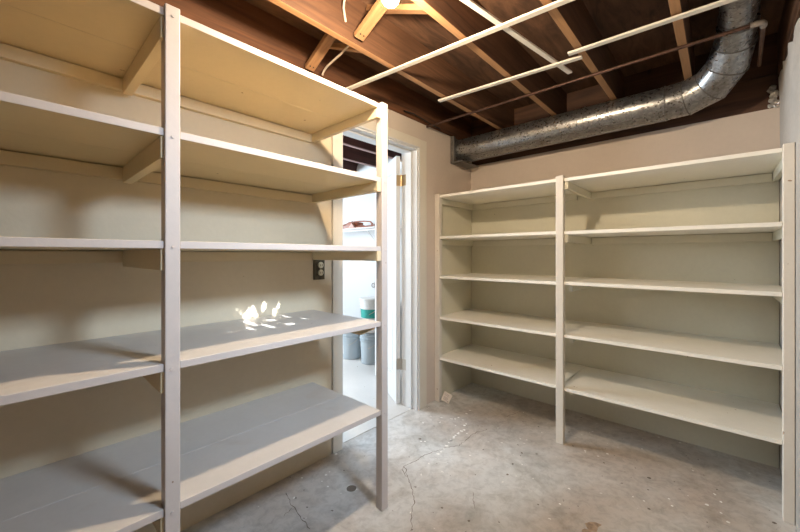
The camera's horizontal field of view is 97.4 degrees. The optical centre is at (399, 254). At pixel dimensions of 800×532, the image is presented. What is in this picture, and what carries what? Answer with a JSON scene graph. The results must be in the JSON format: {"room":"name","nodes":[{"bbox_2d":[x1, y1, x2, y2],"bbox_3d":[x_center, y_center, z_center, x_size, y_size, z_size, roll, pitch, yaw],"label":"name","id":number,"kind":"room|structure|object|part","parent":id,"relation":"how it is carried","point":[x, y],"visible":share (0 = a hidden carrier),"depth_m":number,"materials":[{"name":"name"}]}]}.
{"room":"basement storage room","nodes":[
{"label":"basement storage room","id":0,"kind":"room"},
{"bbox_2d":[331,109,471,452],"bbox_3d":[-0.842,0.082,1.821,0.149,2.275,4.726,0,0,42],"label":"wall","id":1,"kind":"structure","parent":0,"point":[443,177],"depth_m":2.92,"materials":[{"name":"paint"}]},
{"bbox_2d":[148,0,470,139],"bbox_3d":[-0.861,-1.174,1.731,0.038,0.237,4.563,0,0,42],"label":"joist","id":2,"kind":"object","parent":1,"relation":"on","point":[240,20],"visible":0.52,"depth_m":2.03,"materials":[{"name":"brown wood"}]},
{"bbox_2d":[305,33,335,71],"bbox_3d":[-0.394,-1.173,1.921,0.374,0.201,0.055,0,0,42],"label":"brace","id":3,"kind":"object","parent":2,"relation":"attached to","point":[326,42],"visible":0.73,"depth_m":1.96,"materials":[{"name":"brown wood"}]},
{"bbox_2d":[404,110,440,128],"bbox_3d":[0.192,-1.080,2.815,0.022,0.034,0.465,0,0,42],"label":"cable","id":4,"kind":"object","parent":2,"relation":"attached to","point":[404,110],"visible":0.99,"depth_m":2.78,"materials":[{"name":"black plastic"}]},
{"bbox_2d":[313,260,324,279],"bbox_3d":[-0.474,0.083,2.074,0.022,0.124,0.073,0,0,42],"label":"wall outlet","id":5,"kind":"object","parent":1,"relation":"attached to","point":[318,265],"visible":0.93,"depth_m":2.06,"materials":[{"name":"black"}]},
{"bbox_2d":[332,133,341,453],"bbox_3d":[-0.392,0.152,2.188,0.020,2.135,0.072,0,0,42],"label":"trim","id":6,"kind":"structure","parent":1,"relation":"attached to","point":[336,139],"depth_m":2.18,"materials":[{"name":"paint"}]},
{"bbox_2d":[342,126,419,447],"bbox_3d":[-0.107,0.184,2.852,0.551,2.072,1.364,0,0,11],"label":"door frame","id":7,"kind":"structure","parent":1,"relation":"in","point":[409,180],"depth_m":2.81,"materials":[{"name":"white paint"}]},
{"bbox_2d":[361,121,419,146],"bbox_3d":[-0.109,-0.881,2.497,0.020,0.068,0.765,0,0,42],"label":"trim","id":8,"kind":"structure","parent":1,"relation":"attached to","point":[393,133],"depth_m":2.59,"materials":[{"name":"paint"}]},
{"bbox_2d":[420,139,426,408],"bbox_3d":[0.179,0.152,2.813,0.020,2.135,0.088,0,0,42],"label":"trim","id":9,"kind":"structure","parent":1,"relation":"attached to","point":[423,144],"depth_m":2.81,"materials":[{"name":"paint"}]},
{"bbox_2d":[181,358,796,531],"bbox_3d":[-1.197,1.280,2.322,5.836,0.124,5.232,0,0,42],"label":"floor","id":10,"kind":"structure","parent":0,"point":[487,459],"depth_m":1.89,"materials":[{"name":"concrete"}]},
{"bbox_2d":[0,0,387,531],"bbox_3d":[-0.900,0.232,1.210,0.588,1.976,2.037,0,0,42],"label":"shelving unit","id":11,"kind":"object","parent":10,"relation":"on","point":[169,182],"visible":1,"depth_m":1.32,"materials":[{"name":"beige paint"}]},
{"bbox_3d":[-0.682,0.244,1.046,0.042,1.951,0.040,0,0,42],"label":"post","id":12,"kind":"part","parent":11,"relation":"part of","materials":[{"name":"paint"}]},
{"bbox_3d":[-0.901,0.751,1.204,0.564,0.023,1.784,0,0,42],"label":"shelf","id":13,"kind":"part","parent":11,"relation":"part of","materials":[{"name":"paint"}]},
{"bbox_3d":[-0.901,0.329,1.204,0.564,0.023,1.784,0,0,42],"label":"shelf","id":14,"kind":"part","parent":11,"relation":"part of","materials":[{"name":"paint"}]},
{"bbox_3d":[-0.901,-0.030,1.204,0.564,0.023,1.784,0,0,42],"label":"shelf","id":15,"kind":"part","parent":11,"relation":"part of","materials":[{"name":"beige paint"}]},
{"bbox_3d":[-0.901,-0.358,1.204,0.564,0.023,1.784,0,0,42],"label":"shelf","id":16,"kind":"part","parent":11,"relation":"part of","materials":[{"name":"beige paint"}]},
{"bbox_3d":[-0.901,-0.709,1.204,0.564,0.023,1.784,0,0,42],"label":"shelf","id":17,"kind":"part","parent":11,"relation":"part of","materials":[{"name":"beige paint"}]},
{"bbox_3d":[-0.087,0.245,1.698,0.042,1.948,0.040,0,0,42],"label":"post","id":18,"kind":"part","parent":11,"relation":"part of","materials":[{"name":"paint"}]},
{"bbox_2d":[343,333,360,359],"bbox_3d":[-0.571,1.050,4.185,0.260,0.335,0.260,0,0,-3],"label":"bucket","id":19,"kind":"object","parent":10,"relation":"on","point":[351,342],"visible":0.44,"depth_m":4.08,"materials":[{"name":"grey plastic"}]},
{"bbox_2d":[360,333,374,364],"bbox_3d":[-0.329,1.045,3.989,0.260,0.345,0.260,0,0,-3],"label":"bucket","id":20,"kind":"object","parent":10,"relation":"on","point":[367,341],"visible":0.54,"depth_m":3.88,"materials":[{"name":"grey plastic"}]},
{"bbox_2d":[360,297,374,333],"bbox_3d":[-0.329,0.679,3.989,0.270,0.386,0.260,0,0,42],"label":"bucket","id":21,"kind":"object","parent":20,"relation":"on","point":[367,304],"visible":0.62,"depth_m":3.88,"materials":[{"name":"white plastic"}]},
{"bbox_3d":[-0.329,0.493,3.989,0.260,0.015,0.260,0,0,42],"label":"lid","id":22,"kind":"part","parent":21,"relation":"part of","materials":[{"name":"white plastic"}]},
{"bbox_2d":[441,391,452,403],"bbox_3d":[0.386,1.177,2.905,0.089,0.084,0.041,0,0,30],"label":"card","id":23,"kind":"object","parent":10,"relation":"on","point":[446,397],"visible":1,"depth_m":2.90,"materials":[{"name":"brown paper"}]},
{"bbox_2d":[435,142,794,524],"bbox_3d":[1.231,0.354,2.481,2.021,1.732,0.588,0,0,42],"label":"shelving unit","id":24,"kind":"object","parent":10,"relation":"on","point":[648,298],"visible":1,"depth_m":2.34,"materials":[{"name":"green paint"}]},
{"bbox_3d":[0.320,0.356,2.943,0.047,1.727,0.040,0,0,42],"label":"post","id":25,"kind":"part","parent":24,"relation":"part of","materials":[{"name":"paint"}]},
{"bbox_3d":[0.499,0.363,3.169,0.012,1.714,0.533,0,0,42],"label":"panel","id":26,"kind":"part","parent":24,"relation":"part of","materials":[{"name":"green paint"}]},
{"bbox_3d":[0.859,-0.146,2.818,0.990,0.021,0.567,0,0,42],"label":"shelf","id":27,"kind":"part","parent":24,"relation":"part of","materials":[{"name":"beige paint"}]},
{"bbox_3d":[0.859,-0.487,2.818,0.990,0.021,0.567,0,0,42],"label":"shelf","id":28,"kind":"part","parent":24,"relation":"part of","materials":[{"name":"beige paint"}]},
{"bbox_3d":[0.859,0.184,2.818,0.990,0.021,0.567,0,0,42],"label":"shelf","id":29,"kind":"part","parent":24,"relation":"part of","materials":[{"name":"beige paint"}]},
{"bbox_3d":[0.859,0.523,2.818,0.990,0.021,0.567,0,0,42],"label":"shelf","id":30,"kind":"part","parent":24,"relation":"part of","materials":[{"name":"green paint"}]},
{"bbox_3d":[0.859,0.860,2.818,0.990,0.021,0.567,0,0,42],"label":"shelf","id":31,"kind":"part","parent":24,"relation":"part of","materials":[{"name":"green paint"}]},
{"bbox_3d":[1.043,0.353,2.284,0.046,1.732,0.040,0,0,42],"label":"post","id":32,"kind":"part","parent":24,"relation":"part of","materials":[{"name":"paint"}]},
{"bbox_3d":[1.430,0.361,2.690,2.006,1.718,0.012,0,0,42],"label":"panel","id":33,"kind":"part","parent":24,"relation":"part of","materials":[{"name":"green paint"}]},
{"bbox_3d":[1.600,0.863,2.142,1.014,0.021,0.567,0,0,42],"label":"shelf","id":34,"kind":"part","parent":24,"relation":"part of","materials":[{"name":"green paint"}]},
{"bbox_3d":[1.600,0.520,2.142,1.014,0.021,0.567,0,0,42],"label":"shelf","id":35,"kind":"part","parent":24,"relation":"part of","materials":[{"name":"green paint"}]},
{"bbox_3d":[1.600,0.181,2.142,1.014,0.021,0.567,0,0,42],"label":"shelf","id":36,"kind":"part","parent":24,"relation":"part of","materials":[{"name":"green paint"}]},
{"bbox_3d":[1.600,-0.142,2.142,1.014,0.021,0.567,0,0,42],"label":"shelf","id":37,"kind":"part","parent":24,"relation":"part of","materials":[{"name":"green paint"}]},
{"bbox_3d":[1.600,-0.483,2.142,1.014,0.021,0.567,0,0,42],"label":"shelf","id":38,"kind":"part","parent":24,"relation":"part of","materials":[{"name":"green paint"}]},
{"bbox_3d":[1.780,0.355,1.611,0.037,1.729,0.040,0,0,42],"label":"post","id":39,"kind":"part","parent":24,"relation":"part of","materials":[{"name":"paint"}]},
{"bbox_2d":[244,0,784,121],"bbox_3d":[-1.333,-1.312,2.187,5.818,0.037,4.848,0,0,42],"label":"ceiling","id":40,"kind":"structure","parent":0,"point":[612,18],"depth_m":2.06,"materials":[{"name":"brown wood"}]},
{"bbox_2d":[343,160,358,171],"bbox_3d":[-2.070,-1.169,2.835,0.038,0.246,4.563,0,0,42],"label":"joist","id":41,"kind":"object","parent":40,"relation":"attached to","point":[348,165],"visible":0.02,"depth_m":4.40,"materials":[{"name":"brown wood"}]},
{"bbox_2d":[343,145,375,167],"bbox_3d":[-1.773,-1.169,2.564,0.038,0.246,4.563,0,0,42],"label":"joist","id":42,"kind":"object","parent":40,"relation":"attached to","point":[351,154],"visible":0.02,"depth_m":3.98,"materials":[{"name":"brown wood"}]},
{"bbox_2d":[343,135,401,161],"bbox_3d":[-1.473,-1.169,2.290,0.038,0.246,4.563,0,0,42],"label":"joist","id":43,"kind":"object","parent":40,"relation":"attached to","point":[347,141],"visible":0.02,"depth_m":3.49,"materials":[{"name":"brown wood"}]},
{"bbox_2d":[268,0,513,129],"bbox_3d":[-0.540,-1.174,1.438,0.038,0.237,4.563,0,0,42],"label":"joist","id":44,"kind":"object","parent":40,"relation":"attached to","point":[386,43],"visible":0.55,"depth_m":1.99,"materials":[{"name":"brown wood"}]},
{"bbox_2d":[322,45,348,75],"bbox_3d":[-0.335,-1.081,1.921,0.303,0.106,0.013,0,0,42],"label":"cable","id":45,"kind":"object","parent":44,"relation":"hanging from","point":[347,46],"visible":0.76,"depth_m":1.94,"materials":[{"name":"beige plastic"}]},
{"bbox_2d":[342,0,346,21],"bbox_3d":[-0.266,-1.207,1.682,0.021,0.151,0.067,0,0,-8],"label":"cable","id":46,"kind":"object","parent":44,"relation":"attached to","point":[343,6],"visible":1,"depth_m":1.69,"materials":[{"name":"beige plastic"}]},
{"bbox_2d":[330,43,360,52],"bbox_3d":[-0.334,-1.176,1.987,0.374,0.195,0.040,0,0,42],"label":"brace","id":47,"kind":"object","parent":44,"relation":"attached to","point":[336,46],"visible":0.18,"depth_m":1.96,"materials":[{"name":"brown wood"}]},
{"bbox_2d":[354,0,387,40],"bbox_3d":[-0.071,-1.173,1.626,0.379,0.201,0.055,0,0,42],"label":"brace","id":48,"kind":"object","parent":44,"relation":"attached to","point":[378,9],"visible":0.94,"depth_m":1.68,"materials":[{"name":"brown wood"}]},
{"bbox_2d":[412,0,566,115],"bbox_3d":[-0.216,-1.174,1.142,0.038,0.237,4.563,0,0,42],"label":"joist","id":49,"kind":"object","parent":40,"relation":"attached to","point":[500,50],"visible":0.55,"depth_m":1.97,"materials":[{"name":"brown wood"}]},
{"bbox_2d":[382,0,398,7],"bbox_3d":[0.071,-0.974,1.166,0.429,0.162,0.108,0,0,42],"label":"ceiling lamp","id":50,"kind":"object","parent":49,"relation":"hanging from","point":[388,3],"visible":1,"depth_m":1.25,"materials":[{"name":"white glass"}]},
{"bbox_2d":[366,4,426,13],"bbox_3d":[-0.022,-1.176,1.680,0.379,0.195,0.040,0,0,42],"label":"brace","id":51,"kind":"object","parent":49,"relation":"attached to","point":[399,8],"visible":0.48,"depth_m":1.63,"materials":[{"name":"brown wood"}]},
{"bbox_2d":[438,55,581,101],"bbox_3d":[0.609,-1.039,2.108,0.871,0.010,0.030,0,0,37],"label":"batten","id":52,"kind":"object","parent":49,"relation":"attached to","point":[579,57],"visible":1,"depth_m":2.05,"materials":[{"name":"white wood"}]},
{"bbox_2d":[460,0,571,73],"bbox_3d":[0.565,-1.050,1.687,1.069,0.010,0.026,0,0,-39],"label":"batten","id":53,"kind":"object","parent":52,"relation":"attached to","point":[470,3],"visible":1,"depth_m":1.67,"materials":[{"name":"white wood"}]},
{"bbox_2d":[540,0,623,99],"bbox_3d":[0.074,-1.174,0.877,0.038,0.237,4.563,0,0,42],"label":"joist","id":54,"kind":"object","parent":40,"relation":"attached to","point":[573,18],"visible":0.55,"depth_m":1.88,"materials":[{"name":"brown wood"}]},
{"bbox_2d":[426,19,767,127],"bbox_3d":[1.085,-1.037,2.371,1.919,0.026,0.501,0,0,42],"label":"pipe","id":55,"kind":"object","parent":54,"relation":"attached to","point":[763,23],"visible":1,"depth_m":1.85,"materials":[{"name":"orange metal"}]},
{"bbox_2d":[668,0,694,79],"bbox_3d":[0.364,-1.174,0.612,0.038,0.237,4.563,0,0,42],"label":"joist","id":56,"kind":"object","parent":40,"relation":"attached to","point":[682,27],"visible":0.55,"depth_m":1.75,"materials":[{"name":"brown wood"}]},
{"bbox_2d":[346,0,573,89],"bbox_3d":[0.417,-1.039,1.633,1.984,0.010,0.030,0,0,37],"label":"batten","id":57,"kind":"object","parent":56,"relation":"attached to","point":[557,3],"visible":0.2,"depth_m":1.69,"materials":[{"name":"white wood"}]},
{"bbox_2d":[450,0,760,168],"bbox_3d":[0.618,-1.030,1.885,1.917,0.439,2.153,0,0,42],"label":"air duct","id":58,"kind":"object","parent":56,"relation":"attached to","point":[730,56],"visible":0.95,"depth_m":2.20,"materials":[{"name":"metal"}]},
{"bbox_2d":[568,0,736,55],"bbox_3d":[1.172,-1.039,1.571,0.780,0.010,0.030,0,0,39],"label":"batten","id":59,"kind":"object","parent":56,"relation":"attached to","point":[720,2],"visible":1,"depth_m":1.58,"materials":[{"name":"white wood"}]},
{"bbox_2d":[777,0,799,75],"bbox_3d":[0.663,-1.161,0.340,0.038,0.261,4.563,0,0,42],"label":"joist","id":60,"kind":"object","parent":40,"relation":"attached to","point":[790,16],"visible":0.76,"depth_m":1.77,"materials":[{"name":"brown wood"}]},
{"bbox_3d":[-1.160,-1.169,2.004,0.038,0.247,4.563,0,0,42],"label":"joist","id":61,"kind":"object","parent":40,"relation":"attached to","visible":0},
{"bbox_2d":[357,158,401,174],"bbox_3d":[-0.385,-1.125,4.328,2.135,0.299,0.032,0,0,42],"label":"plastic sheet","id":62,"kind":"object","parent":61,"relation":"hanging from","point":[361,168],"visible":0.09,"depth_m":4.34,"materials":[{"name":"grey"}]},
{"bbox_2d":[343,107,779,467],"bbox_3d":[0.278,0.083,3.874,5.678,2.274,0.183,0,0,42],"label":"wall","id":63,"kind":"structure","parent":0,"point":[757,130],"depth_m":2.64,"materials":[{"name":"paint"}]},
{"bbox_2d":[343,226,401,239],"bbox_3d":[-0.615,-0.186,4.347,1.769,0.253,0.317,0,0,42],"label":"wire shelf","id":64,"kind":"object","parent":63,"relation":"attached to","point":[367,229],"visible":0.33,"depth_m":4.09,"materials":[{"name":"white metal"}]},
{"bbox_2d":[343,221,374,228],"bbox_3d":[-0.496,-0.360,4.167,0.682,0.090,0.175,0,0,42],"label":"pouch","id":65,"kind":"object","parent":64,"relation":"on","point":[353,224],"visible":0.71,"depth_m":4.11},
{"bbox_3d":[-0.615,-0.293,4.347,1.769,0.038,0.317,0,0,42],"label":"rail","id":66,"kind":"part","parent":64,"relation":"part of","materials":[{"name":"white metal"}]},
{"bbox_2d":[471,33,776,136],"bbox_3d":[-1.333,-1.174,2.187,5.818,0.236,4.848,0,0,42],"label":"joist","id":67,"kind":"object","parent":63,"relation":"attached to","point":[672,73],"depth_m":2.47,"materials":[{"name":"brown wood"}]},
{"bbox_2d":[472,73,779,164],"bbox_3d":[1.561,-0.951,2.705,2.207,0.196,0.156,0,0,42],"label":"trim","id":68,"kind":"structure","parent":63,"relation":"on","point":[748,96],"depth_m":2.22,"materials":[{"name":"brown wood"}]},
{"bbox_2d":[766,85,779,107],"bbox_3d":[2.164,-0.913,2.038,0.056,0.143,0.038,0,0,42],"label":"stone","id":69,"kind":"structure","parent":63,"relation":"on","point":[774,94],"depth_m":2.03,"materials":[{"name":"stone"}]},
{"bbox_2d":[780,56,799,531],"bbox_3d":[0.720,0.122,0.270,0.201,2.196,4.542,0,0,42],"label":"wall","id":70,"kind":"structure","parent":0,"point":[790,103],"depth_m":1.57,"materials":[{"name":"paint"}]},
{"bbox_2d":[778,18,799,103],"bbox_3d":[1.745,-0.944,1.398,0.209,0.180,1.491,0,0,42],"label":"trim","id":71,"kind":"structure","parent":70,"relation":"attached to","point":[789,64],"depth_m":1.69,"materials":[{"name":"wood"}]}
]}

